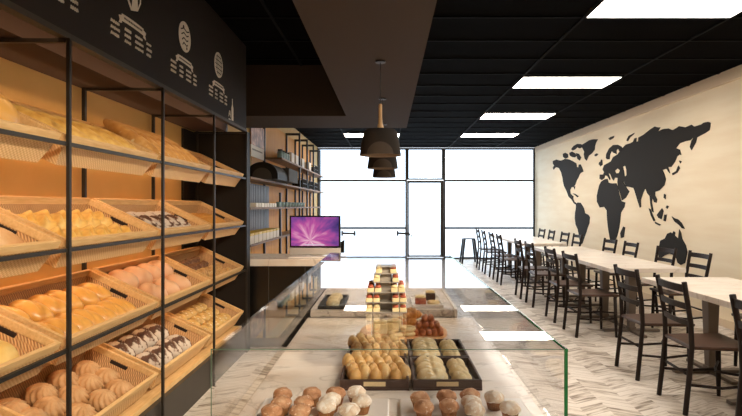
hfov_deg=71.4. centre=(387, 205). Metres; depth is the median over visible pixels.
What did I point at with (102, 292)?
bun
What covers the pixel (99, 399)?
roll
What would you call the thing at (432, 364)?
loaf
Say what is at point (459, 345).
tray
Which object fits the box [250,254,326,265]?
countertop
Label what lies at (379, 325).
square
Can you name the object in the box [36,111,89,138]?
loaf
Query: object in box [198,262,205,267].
cookie
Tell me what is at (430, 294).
chocolate cake
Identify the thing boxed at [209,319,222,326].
roll
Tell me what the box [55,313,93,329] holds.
bun
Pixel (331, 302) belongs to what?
bun
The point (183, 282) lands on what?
loaf
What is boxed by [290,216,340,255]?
desktop computer
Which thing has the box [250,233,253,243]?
carton
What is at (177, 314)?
roll
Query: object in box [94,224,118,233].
loaf
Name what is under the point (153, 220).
loaf
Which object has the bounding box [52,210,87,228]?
croissant
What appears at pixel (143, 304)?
bread basket
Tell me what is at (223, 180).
bread basket
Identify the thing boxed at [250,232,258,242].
carton
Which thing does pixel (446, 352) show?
roll
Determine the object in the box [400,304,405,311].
petit four
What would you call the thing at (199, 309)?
roll
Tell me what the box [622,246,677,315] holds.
dining chair
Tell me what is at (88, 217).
loaf
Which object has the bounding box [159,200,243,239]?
bread basket
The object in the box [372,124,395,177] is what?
pendant lamp
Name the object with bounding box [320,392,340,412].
muffin
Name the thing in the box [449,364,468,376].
roll
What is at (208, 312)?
roll
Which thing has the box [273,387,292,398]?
muffin
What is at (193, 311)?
roll
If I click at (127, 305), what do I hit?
bun
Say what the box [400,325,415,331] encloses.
bagel
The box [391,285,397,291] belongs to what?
petit four
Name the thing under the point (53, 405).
roll
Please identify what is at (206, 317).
roll
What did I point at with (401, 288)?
petit four
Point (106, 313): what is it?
bun
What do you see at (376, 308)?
petit four
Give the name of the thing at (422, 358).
loaf
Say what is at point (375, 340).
loaf
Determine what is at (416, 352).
loaf
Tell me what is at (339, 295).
bun
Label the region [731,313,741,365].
dining chair
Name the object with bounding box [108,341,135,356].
loaf
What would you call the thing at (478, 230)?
dining chair
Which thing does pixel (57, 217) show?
croissant
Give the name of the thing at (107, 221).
loaf
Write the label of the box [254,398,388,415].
serving board
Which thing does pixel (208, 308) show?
roll
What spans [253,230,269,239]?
carton
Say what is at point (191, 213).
stick
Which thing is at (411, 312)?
croissant
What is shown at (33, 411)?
roll
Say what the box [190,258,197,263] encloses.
cookie
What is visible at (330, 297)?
bun
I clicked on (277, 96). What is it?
ceiling bulkhead
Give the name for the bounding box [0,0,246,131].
menu board
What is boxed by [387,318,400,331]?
square
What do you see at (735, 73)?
trim
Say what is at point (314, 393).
muffin
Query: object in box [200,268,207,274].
cookie
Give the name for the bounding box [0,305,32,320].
bun
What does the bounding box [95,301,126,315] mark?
bun
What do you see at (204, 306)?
roll
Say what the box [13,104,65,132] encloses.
loaf
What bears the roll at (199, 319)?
in the bread basket at (234, 312)
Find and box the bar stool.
[459,238,478,263]
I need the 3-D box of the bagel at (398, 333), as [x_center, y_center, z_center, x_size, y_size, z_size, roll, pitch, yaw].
[0.032,0.560,2.260,0.072,0.020,0.072,0,0,0]
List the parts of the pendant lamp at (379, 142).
lamp shade, cord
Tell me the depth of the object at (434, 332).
2.26 m
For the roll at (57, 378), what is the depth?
2.70 m
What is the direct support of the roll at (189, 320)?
in the bread basket at (234, 312)
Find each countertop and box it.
[238,281,544,415]
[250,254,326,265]
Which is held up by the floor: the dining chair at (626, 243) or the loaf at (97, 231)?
the dining chair at (626, 243)
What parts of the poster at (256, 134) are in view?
caption panel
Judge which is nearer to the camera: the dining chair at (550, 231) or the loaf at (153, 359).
the loaf at (153, 359)
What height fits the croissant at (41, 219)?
0.125 m
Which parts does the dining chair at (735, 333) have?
leg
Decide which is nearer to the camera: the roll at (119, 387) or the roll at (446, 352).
the roll at (446, 352)
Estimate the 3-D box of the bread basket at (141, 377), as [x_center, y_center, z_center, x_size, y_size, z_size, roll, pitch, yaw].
[-1.593,0.960,2.643,0.446,0.320,0.878,0,0,0]
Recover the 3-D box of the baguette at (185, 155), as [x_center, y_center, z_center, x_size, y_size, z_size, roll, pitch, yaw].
[-1.593,-0.406,3.743,0.381,0.279,0.095,0,0,-3]
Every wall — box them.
[0,57,317,286]
[535,78,741,321]
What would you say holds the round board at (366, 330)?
on the countertop at (296, 370)
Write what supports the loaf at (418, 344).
on the tray at (459, 345)
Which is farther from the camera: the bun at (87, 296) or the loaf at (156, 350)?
the loaf at (156, 350)
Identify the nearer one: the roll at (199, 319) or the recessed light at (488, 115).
the roll at (199, 319)
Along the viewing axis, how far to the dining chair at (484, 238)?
10.67 m
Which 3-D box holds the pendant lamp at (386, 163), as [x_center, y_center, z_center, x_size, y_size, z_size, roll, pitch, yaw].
[-0.050,-0.666,4.740,0.284,0.645,0.284,0,0,0]
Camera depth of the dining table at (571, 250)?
7.37 m
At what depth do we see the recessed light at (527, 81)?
6.37 m
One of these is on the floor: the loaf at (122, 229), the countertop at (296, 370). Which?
the countertop at (296, 370)
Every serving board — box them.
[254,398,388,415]
[400,398,531,415]
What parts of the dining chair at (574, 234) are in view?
post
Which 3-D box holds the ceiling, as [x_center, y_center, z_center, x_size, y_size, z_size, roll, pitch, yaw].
[1.020,-1.600,5.460,6.160,0.100,16.520,0,0,0]
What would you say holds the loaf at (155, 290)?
in the bread basket at (197, 281)
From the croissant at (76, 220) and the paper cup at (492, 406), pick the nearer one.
the paper cup at (492, 406)
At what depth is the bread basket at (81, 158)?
2.54 m
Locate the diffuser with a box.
[480,114,553,118]
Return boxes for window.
[317,148,406,252]
[407,148,443,179]
[443,148,534,258]
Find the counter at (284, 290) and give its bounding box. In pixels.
[250,254,344,346]
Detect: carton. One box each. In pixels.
[250,203,257,206]
[250,231,262,241]
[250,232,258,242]
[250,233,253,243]
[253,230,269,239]
[258,229,272,238]
[262,231,265,240]
[264,228,278,236]
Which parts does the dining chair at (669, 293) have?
leg, seat, leg, post, post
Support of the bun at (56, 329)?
in the bread basket at (143, 304)
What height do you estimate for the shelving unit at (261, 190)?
2.720 m
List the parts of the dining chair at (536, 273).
post, post, seat, leg, leg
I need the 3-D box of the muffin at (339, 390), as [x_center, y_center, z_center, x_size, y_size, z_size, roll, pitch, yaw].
[-0.150,0.551,1.499,0.055,0.053,0.055,0,0,-43]
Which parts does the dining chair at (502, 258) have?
post, post, seat, leg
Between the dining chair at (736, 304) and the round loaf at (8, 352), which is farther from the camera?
the dining chair at (736, 304)
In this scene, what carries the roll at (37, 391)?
in the bread basket at (141, 377)
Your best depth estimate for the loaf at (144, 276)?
3.43 m
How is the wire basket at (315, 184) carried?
on the shelving unit at (261, 190)
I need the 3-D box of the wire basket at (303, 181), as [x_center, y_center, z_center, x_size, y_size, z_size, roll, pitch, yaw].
[-1.700,-0.428,9.900,0.212,0.175,0.452,0,0,0]
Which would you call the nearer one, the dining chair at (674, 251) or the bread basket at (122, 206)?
the bread basket at (122, 206)
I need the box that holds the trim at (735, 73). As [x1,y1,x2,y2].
[534,64,741,152]
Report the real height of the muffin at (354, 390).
0.053 m
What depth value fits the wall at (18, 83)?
3.04 m
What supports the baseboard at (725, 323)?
attached to the wall at (705, 194)
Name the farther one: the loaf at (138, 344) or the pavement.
the pavement
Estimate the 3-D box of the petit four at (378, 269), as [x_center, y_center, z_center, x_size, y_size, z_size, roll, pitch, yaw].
[-0.029,0.206,1.677,0.021,0.023,0.021,0,0,0]
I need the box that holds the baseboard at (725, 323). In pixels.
[542,258,734,330]
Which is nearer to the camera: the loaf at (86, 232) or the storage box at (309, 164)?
the loaf at (86, 232)
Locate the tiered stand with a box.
[365,264,406,312]
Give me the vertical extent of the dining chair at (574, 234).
0.895 m
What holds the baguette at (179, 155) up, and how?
in the bread basket at (171, 172)
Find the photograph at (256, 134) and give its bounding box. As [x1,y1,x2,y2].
[250,128,263,149]
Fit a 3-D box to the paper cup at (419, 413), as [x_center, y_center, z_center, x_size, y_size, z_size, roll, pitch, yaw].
[0.097,0.562,1.396,0.050,0.030,0.049,0,0,42]
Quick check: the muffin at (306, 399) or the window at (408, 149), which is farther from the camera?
the window at (408, 149)
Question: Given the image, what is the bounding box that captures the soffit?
[292,0,436,127]
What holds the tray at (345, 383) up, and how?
on the countertop at (296, 370)
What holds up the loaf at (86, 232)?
in the bread basket at (15, 204)
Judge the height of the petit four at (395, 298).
0.023 m
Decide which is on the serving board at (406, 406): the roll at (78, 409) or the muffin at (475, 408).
the muffin at (475, 408)
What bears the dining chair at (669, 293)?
on the floor
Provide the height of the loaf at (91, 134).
0.196 m
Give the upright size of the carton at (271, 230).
0.125 m
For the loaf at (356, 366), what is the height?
0.061 m
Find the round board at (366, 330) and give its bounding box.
[360,324,446,344]
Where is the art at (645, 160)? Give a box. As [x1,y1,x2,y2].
[553,122,710,264]
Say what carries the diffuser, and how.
attached to the recessed light at (488, 115)
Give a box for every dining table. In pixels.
[491,234,537,273]
[503,238,566,285]
[534,246,618,309]
[567,255,685,337]
[641,277,741,405]
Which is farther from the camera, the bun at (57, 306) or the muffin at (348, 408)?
the bun at (57, 306)
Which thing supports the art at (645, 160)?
attached to the wall at (705, 194)
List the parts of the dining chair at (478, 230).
post, post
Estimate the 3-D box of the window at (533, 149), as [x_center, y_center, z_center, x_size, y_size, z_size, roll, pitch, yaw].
[2.670,-0.065,13.620,2.410,2.930,0.080,0,0,0]
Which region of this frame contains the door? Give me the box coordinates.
[397,181,442,252]
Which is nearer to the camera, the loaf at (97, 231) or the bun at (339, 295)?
the loaf at (97, 231)
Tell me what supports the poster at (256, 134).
attached to the wall at (18, 83)
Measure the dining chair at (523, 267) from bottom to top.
0.895 m
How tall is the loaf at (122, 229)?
0.124 m
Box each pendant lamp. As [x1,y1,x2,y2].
[360,60,400,157]
[367,98,397,169]
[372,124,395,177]
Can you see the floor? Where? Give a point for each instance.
(596, 387)
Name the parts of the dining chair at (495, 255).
post, post, seat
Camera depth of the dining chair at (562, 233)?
10.13 m
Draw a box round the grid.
[220,0,741,147]
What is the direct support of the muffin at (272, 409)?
on the serving board at (379, 406)
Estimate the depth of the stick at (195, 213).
4.58 m
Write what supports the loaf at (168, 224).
in the bread basket at (122, 206)
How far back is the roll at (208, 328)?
4.27 m
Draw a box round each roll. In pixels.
[0,397,30,412]
[20,407,47,415]
[23,383,58,406]
[32,396,65,415]
[46,369,78,389]
[58,385,89,403]
[64,402,96,415]
[72,360,99,375]
[77,373,103,393]
[88,389,117,411]
[95,367,120,388]
[104,379,133,397]
[175,313,187,319]
[178,310,192,319]
[184,307,197,315]
[187,319,199,325]
[189,305,202,312]
[190,315,205,324]
[194,302,207,310]
[197,313,209,321]
[200,325,212,331]
[201,310,212,318]
[203,321,217,329]
[206,307,218,315]
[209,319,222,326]
[212,315,226,322]
[218,313,230,320]
[439,339,455,348]
[441,344,457,353]
[443,350,460,355]
[446,358,464,368]
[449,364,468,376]
[451,370,471,378]
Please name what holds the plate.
on the countertop at (296, 370)
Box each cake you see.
[415,294,425,303]
[425,290,434,300]
[427,300,439,303]
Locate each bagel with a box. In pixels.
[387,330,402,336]
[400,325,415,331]
[402,331,415,336]
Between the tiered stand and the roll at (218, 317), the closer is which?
the tiered stand
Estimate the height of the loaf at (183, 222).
0.169 m
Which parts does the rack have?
post, post, rail, rail, rail, post, post, panel, post, post, panel, post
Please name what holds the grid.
attached to the ceiling
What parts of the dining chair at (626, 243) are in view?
leg, seat, post, post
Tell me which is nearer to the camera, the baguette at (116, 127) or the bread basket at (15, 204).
the bread basket at (15, 204)
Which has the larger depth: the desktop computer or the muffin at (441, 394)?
the desktop computer
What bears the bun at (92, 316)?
in the bread basket at (143, 304)
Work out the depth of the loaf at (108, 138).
2.77 m
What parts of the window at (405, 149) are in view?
handle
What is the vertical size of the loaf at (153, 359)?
0.147 m
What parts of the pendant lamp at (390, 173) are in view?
lamp shade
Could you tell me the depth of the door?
13.59 m
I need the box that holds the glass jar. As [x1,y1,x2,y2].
[277,149,282,157]
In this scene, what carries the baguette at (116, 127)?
in the bread basket at (171, 172)
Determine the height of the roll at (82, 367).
0.115 m
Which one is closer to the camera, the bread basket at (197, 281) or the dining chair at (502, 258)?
the bread basket at (197, 281)
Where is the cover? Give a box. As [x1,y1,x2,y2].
[371,313,402,334]
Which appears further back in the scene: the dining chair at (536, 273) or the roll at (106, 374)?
the dining chair at (536, 273)
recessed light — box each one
[343,133,399,136]
[460,133,520,136]
[479,112,556,118]
[511,75,623,88]
[584,0,741,18]
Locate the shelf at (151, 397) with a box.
[117,326,241,415]
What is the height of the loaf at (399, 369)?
0.061 m
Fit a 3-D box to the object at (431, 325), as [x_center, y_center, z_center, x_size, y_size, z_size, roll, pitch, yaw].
[0.193,0.530,2.300,0.027,0.028,0.030,0,0,-32]
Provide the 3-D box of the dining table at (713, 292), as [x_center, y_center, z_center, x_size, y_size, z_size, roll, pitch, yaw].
[2.710,1.023,3.985,0.790,0.746,1.464,0,0,0]
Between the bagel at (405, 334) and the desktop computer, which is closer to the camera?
the bagel at (405, 334)
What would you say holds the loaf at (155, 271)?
in the bread basket at (197, 281)
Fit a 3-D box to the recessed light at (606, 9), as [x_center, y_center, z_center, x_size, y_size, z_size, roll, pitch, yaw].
[2.200,-1.540,3.920,1.200,0.019,0.600,0,0,0]
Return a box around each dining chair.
[475,228,498,269]
[481,230,506,273]
[488,232,516,279]
[496,234,526,284]
[514,238,549,299]
[520,228,545,265]
[524,241,565,307]
[530,230,554,270]
[541,231,569,278]
[544,246,592,322]
[549,233,582,278]
[561,251,618,337]
[577,238,617,297]
[593,241,638,306]
[613,264,694,380]
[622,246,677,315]
[649,250,712,333]
[655,274,738,415]
[729,294,741,415]
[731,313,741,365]
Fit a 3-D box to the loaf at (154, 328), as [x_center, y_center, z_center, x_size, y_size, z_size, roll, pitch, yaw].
[-1.697,0.930,3.760,0.192,0.146,0.144,0,0,-14]
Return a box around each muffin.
[261,403,282,415]
[271,395,291,415]
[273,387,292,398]
[289,403,310,415]
[294,395,313,415]
[302,387,320,406]
[316,398,335,415]
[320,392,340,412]
[326,386,345,406]
[338,402,359,415]
[347,385,365,401]
[352,394,371,415]
[410,391,429,410]
[413,399,433,415]
[436,389,456,401]
[439,398,458,415]
[459,388,479,397]
[461,395,481,406]
[464,401,484,415]
[484,389,503,410]
[499,400,520,415]
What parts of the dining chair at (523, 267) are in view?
post, post, seat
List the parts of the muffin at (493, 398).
crown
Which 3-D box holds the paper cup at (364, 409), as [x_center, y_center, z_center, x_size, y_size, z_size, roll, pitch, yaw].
[-0.072,0.562,1.438,0.050,0.030,0.049,0,0,35]
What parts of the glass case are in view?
pane, pane, pane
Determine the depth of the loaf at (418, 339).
2.09 m
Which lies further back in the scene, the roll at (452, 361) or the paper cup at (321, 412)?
the roll at (452, 361)
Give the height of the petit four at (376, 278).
0.023 m
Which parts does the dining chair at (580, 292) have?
post, post, seat, leg, leg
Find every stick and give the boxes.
[191,213,215,222]
[192,214,212,223]
[195,213,218,222]
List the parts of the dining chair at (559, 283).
post, post, seat, leg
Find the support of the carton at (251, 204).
on the shelving unit at (261, 190)
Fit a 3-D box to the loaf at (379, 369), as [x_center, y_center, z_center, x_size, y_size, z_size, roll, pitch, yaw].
[-0.045,0.554,1.783,0.076,0.060,0.238,0,0,-13]
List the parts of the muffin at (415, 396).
crown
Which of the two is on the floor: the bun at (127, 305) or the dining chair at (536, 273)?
the dining chair at (536, 273)
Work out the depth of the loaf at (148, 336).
3.55 m
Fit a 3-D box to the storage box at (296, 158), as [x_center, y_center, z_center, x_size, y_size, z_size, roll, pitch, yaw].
[-1.700,-0.805,9.100,0.200,0.170,0.260,0,0,0]
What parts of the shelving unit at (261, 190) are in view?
shelf, panel, shelf, shelf, shelf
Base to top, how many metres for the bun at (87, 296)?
0.130 m
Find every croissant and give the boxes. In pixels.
[397,316,416,325]
[403,307,421,318]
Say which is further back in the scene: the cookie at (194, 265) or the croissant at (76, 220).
the cookie at (194, 265)
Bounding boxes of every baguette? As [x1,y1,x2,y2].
[103,119,160,154]
[122,123,169,156]
[129,125,178,158]
[141,129,186,160]
[148,131,191,161]
[159,135,199,163]
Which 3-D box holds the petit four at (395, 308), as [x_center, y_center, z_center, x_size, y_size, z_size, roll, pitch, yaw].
[0.025,0.325,1.646,0.021,0.023,0.021,0,0,0]
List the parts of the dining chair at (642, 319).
post, post, seat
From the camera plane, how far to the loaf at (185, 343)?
3.72 m
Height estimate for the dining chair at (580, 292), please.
0.895 m
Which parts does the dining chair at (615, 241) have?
leg, seat, post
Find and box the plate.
[410,295,443,307]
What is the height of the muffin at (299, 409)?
0.053 m
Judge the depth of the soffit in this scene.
3.24 m
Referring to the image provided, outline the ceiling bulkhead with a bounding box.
[246,65,350,127]
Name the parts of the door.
handle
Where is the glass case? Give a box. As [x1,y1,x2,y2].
[211,253,567,415]
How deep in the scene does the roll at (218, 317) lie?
4.64 m
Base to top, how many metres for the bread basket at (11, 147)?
0.320 m
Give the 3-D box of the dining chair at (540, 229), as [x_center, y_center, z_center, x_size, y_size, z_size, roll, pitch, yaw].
[3.261,0.954,11.620,0.489,0.895,0.425,0,0,-1]
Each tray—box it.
[318,294,348,308]
[340,357,409,390]
[347,339,405,356]
[407,339,468,363]
[409,357,481,390]
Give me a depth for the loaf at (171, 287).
3.51 m
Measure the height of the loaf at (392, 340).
0.061 m
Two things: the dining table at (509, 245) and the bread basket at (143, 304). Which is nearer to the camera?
the bread basket at (143, 304)
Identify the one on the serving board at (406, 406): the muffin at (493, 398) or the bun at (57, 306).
the muffin at (493, 398)
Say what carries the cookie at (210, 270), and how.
in the bread basket at (205, 254)
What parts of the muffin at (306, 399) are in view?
crown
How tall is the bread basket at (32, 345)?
0.320 m
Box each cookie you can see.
[189,264,197,269]
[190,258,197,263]
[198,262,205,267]
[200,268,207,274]
[204,267,212,273]
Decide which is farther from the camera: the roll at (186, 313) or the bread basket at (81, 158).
the roll at (186, 313)
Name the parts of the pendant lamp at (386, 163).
lamp shade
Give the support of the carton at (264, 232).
on the shelving unit at (261, 190)
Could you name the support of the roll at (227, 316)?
in the bread basket at (234, 312)
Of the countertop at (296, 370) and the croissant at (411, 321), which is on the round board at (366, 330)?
the croissant at (411, 321)
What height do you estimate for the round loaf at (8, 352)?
0.149 m
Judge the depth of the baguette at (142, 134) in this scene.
3.35 m
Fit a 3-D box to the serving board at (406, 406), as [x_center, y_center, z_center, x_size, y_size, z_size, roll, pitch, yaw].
[0.217,0.584,1.401,0.365,0.012,0.303,0,0,0]
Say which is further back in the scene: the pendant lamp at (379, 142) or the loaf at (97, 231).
the pendant lamp at (379, 142)
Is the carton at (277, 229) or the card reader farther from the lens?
the carton at (277, 229)
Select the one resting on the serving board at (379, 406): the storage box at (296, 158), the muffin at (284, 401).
the muffin at (284, 401)
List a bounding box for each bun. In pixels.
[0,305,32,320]
[8,299,54,321]
[27,294,65,314]
[36,322,65,335]
[38,317,80,333]
[43,290,83,309]
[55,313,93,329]
[62,286,100,305]
[72,309,105,324]
[77,282,112,300]
[83,304,116,320]
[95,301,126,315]
[102,297,135,311]
[326,299,339,305]
[327,296,339,301]
[330,293,342,299]
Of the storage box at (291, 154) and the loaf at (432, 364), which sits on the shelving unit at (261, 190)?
the storage box at (291, 154)
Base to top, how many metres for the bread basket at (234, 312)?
0.320 m
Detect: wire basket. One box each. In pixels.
[292,179,306,187]
[308,181,312,189]
[311,165,317,173]
[314,182,317,190]
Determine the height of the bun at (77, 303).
0.128 m
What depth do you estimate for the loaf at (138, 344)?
3.39 m
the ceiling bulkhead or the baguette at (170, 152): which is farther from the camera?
the ceiling bulkhead
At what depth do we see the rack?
3.85 m
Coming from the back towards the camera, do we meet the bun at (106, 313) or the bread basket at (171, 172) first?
the bread basket at (171, 172)
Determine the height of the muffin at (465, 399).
0.053 m
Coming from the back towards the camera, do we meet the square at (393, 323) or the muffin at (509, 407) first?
the square at (393, 323)
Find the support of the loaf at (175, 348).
in the bread basket at (198, 338)
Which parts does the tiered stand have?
stem, plate, plate, plate, plate, plate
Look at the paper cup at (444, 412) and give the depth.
1.38 m
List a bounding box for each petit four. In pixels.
[366,294,372,301]
[366,304,372,311]
[367,285,373,291]
[373,274,379,281]
[373,294,379,301]
[373,304,379,311]
[375,285,380,291]
[376,267,381,272]
[390,267,396,272]
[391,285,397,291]
[392,274,398,281]
[392,294,398,301]
[392,304,398,311]
[398,285,404,291]
[400,295,405,301]
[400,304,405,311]
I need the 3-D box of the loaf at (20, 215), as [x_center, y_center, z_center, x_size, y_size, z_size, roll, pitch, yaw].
[-1.680,0.078,2.328,0.170,0.124,0.126,0,0,3]
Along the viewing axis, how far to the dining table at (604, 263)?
5.77 m
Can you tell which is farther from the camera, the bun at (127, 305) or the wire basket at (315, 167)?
the wire basket at (315, 167)
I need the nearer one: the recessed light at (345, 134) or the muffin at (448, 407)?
the muffin at (448, 407)
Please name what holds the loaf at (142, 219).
in the bread basket at (122, 206)
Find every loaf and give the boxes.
[0,93,19,122]
[0,227,23,244]
[0,340,18,363]
[8,210,37,224]
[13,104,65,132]
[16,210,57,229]
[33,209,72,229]
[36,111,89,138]
[50,226,77,237]
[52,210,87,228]
[53,115,107,142]
[62,225,92,236]
[72,209,100,226]
[75,121,123,146]
[79,224,106,234]
[81,209,112,225]
[94,126,136,149]
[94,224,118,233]
[107,223,133,232]
[108,269,139,287]
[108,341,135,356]
[117,335,147,354]
[124,266,152,285]
[125,211,167,228]
[128,213,159,228]
[130,329,158,346]
[135,352,160,367]
[137,212,176,227]
[137,263,160,279]
[138,283,167,298]
[142,324,168,339]
[143,346,172,363]
[146,211,183,226]
[148,260,172,276]
[153,278,179,294]
[154,211,190,225]
[154,339,182,358]
[165,274,190,289]
[165,334,191,351]
[342,350,370,378]
[348,332,372,355]
[362,350,390,378]
[365,332,389,355]
[380,350,410,381]
[381,332,407,357]
[411,337,436,346]
[412,342,437,351]
[413,347,439,355]
[414,355,442,367]
[415,361,445,373]
[416,368,447,378]
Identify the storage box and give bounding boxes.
[287,152,293,162]
[294,155,298,164]
[304,162,310,170]
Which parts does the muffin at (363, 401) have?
crown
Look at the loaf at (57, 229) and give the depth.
2.42 m
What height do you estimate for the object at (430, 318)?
0.028 m
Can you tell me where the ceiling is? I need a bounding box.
[205,0,741,147]
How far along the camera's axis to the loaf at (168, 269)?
3.78 m
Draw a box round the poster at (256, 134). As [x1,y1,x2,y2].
[250,128,263,160]
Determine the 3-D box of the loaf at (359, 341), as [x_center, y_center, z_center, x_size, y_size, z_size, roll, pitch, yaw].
[-0.111,0.554,2.042,0.076,0.061,0.238,0,0,-13]
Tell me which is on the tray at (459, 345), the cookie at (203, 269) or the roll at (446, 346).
the roll at (446, 346)
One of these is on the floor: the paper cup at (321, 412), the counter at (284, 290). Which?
the counter at (284, 290)
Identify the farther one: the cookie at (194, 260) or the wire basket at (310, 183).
the wire basket at (310, 183)
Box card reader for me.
[341,240,344,252]
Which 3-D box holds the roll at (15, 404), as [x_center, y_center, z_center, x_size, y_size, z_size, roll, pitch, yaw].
[-1.716,0.934,2.346,0.158,0.113,0.158,0,0,44]
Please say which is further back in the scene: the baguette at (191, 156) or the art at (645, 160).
the art at (645, 160)
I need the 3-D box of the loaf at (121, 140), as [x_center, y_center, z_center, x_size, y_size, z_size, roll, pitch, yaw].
[-1.579,-0.362,2.955,0.316,0.196,0.122,0,0,1]
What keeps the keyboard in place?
on the counter at (284, 290)
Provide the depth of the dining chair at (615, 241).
7.87 m
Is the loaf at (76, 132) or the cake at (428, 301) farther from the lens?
the cake at (428, 301)
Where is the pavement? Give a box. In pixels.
[341,224,532,256]
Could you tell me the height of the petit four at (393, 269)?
0.023 m
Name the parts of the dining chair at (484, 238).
post, post, seat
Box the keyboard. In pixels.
[288,256,325,257]
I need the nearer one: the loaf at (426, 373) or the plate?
the loaf at (426, 373)
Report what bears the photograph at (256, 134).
on the poster at (256, 134)
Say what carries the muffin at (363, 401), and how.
on the serving board at (379, 406)
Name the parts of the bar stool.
leg, leg, leg, leg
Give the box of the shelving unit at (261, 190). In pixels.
[226,124,323,253]
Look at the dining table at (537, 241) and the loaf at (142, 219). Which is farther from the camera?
the dining table at (537, 241)
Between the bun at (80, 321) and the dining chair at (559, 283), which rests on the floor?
the dining chair at (559, 283)
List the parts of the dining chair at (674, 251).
leg, seat, post, post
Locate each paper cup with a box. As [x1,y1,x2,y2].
[281,407,289,415]
[318,410,334,415]
[357,405,369,415]
[416,411,432,415]
[441,410,456,415]
[486,402,500,410]
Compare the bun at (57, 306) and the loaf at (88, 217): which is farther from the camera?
the loaf at (88, 217)
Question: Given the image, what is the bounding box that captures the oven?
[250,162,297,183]
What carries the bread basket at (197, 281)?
attached to the rack
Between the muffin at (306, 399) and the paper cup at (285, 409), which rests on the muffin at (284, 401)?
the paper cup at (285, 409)
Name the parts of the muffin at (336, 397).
crown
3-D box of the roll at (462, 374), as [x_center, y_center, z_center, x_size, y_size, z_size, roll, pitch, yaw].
[0.242,0.563,1.697,0.068,0.040,0.056,0,0,-12]
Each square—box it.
[373,319,386,333]
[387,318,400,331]
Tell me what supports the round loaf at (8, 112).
in the bread basket at (11, 147)
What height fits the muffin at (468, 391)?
0.053 m
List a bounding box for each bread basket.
[0,114,60,161]
[0,195,157,267]
[0,212,60,277]
[0,269,157,365]
[0,313,60,391]
[0,345,157,415]
[9,100,157,174]
[92,198,210,249]
[92,255,210,319]
[94,124,210,181]
[100,313,210,388]
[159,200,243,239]
[159,246,243,293]
[166,293,243,347]
[185,149,243,186]
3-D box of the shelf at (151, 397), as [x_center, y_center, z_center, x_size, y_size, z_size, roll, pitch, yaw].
[-1.627,1.159,2.801,0.457,0.029,4.258,0,0,0]
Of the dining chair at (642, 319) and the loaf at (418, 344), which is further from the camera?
the dining chair at (642, 319)
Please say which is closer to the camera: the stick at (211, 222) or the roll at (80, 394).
the roll at (80, 394)
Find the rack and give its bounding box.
[0,38,249,415]
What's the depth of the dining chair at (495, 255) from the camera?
9.82 m
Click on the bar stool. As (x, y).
(474, 246)
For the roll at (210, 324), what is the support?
in the bread basket at (234, 312)
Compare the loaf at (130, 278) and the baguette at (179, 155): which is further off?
the baguette at (179, 155)
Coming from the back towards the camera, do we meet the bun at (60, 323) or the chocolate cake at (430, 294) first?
the chocolate cake at (430, 294)
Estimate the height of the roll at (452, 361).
0.040 m
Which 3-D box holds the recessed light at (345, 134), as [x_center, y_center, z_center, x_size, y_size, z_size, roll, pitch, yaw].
[-0.350,-1.540,11.200,1.200,0.019,0.600,0,0,0]
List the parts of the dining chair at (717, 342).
post, post, seat, leg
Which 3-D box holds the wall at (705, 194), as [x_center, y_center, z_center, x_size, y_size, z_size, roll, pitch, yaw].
[4.000,-0.075,5.460,0.200,2.950,16.520,0,0,0]
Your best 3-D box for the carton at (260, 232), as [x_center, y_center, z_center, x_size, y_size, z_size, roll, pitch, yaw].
[-1.675,0.382,6.430,0.182,0.125,0.172,0,0,0]
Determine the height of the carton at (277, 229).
0.125 m
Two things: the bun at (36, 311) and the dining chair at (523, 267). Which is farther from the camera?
the dining chair at (523, 267)
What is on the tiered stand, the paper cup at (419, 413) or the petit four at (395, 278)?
the petit four at (395, 278)
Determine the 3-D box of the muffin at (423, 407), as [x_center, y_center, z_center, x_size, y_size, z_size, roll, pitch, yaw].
[0.096,0.551,1.396,0.056,0.053,0.058,0,0,42]
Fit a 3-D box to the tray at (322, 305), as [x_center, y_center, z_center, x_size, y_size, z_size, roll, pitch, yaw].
[-0.305,0.540,2.922,0.140,0.018,0.355,0,0,0]
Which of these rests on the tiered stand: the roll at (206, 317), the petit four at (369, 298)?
the petit four at (369, 298)
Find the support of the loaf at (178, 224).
in the bread basket at (122, 206)
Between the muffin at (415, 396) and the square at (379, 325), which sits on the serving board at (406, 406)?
the muffin at (415, 396)
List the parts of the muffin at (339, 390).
crown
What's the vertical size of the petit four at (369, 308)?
0.023 m
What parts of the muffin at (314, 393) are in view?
crown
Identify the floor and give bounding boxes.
[183,259,738,415]
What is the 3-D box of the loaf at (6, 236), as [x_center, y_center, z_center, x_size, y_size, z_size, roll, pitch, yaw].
[-1.586,0.138,1.992,0.284,0.191,0.251,0,0,-2]
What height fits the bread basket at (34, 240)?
0.320 m
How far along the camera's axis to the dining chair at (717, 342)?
3.59 m
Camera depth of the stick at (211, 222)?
4.44 m
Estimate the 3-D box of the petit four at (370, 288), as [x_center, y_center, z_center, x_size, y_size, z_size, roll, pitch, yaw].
[-0.056,0.263,1.651,0.021,0.023,0.021,0,0,0]

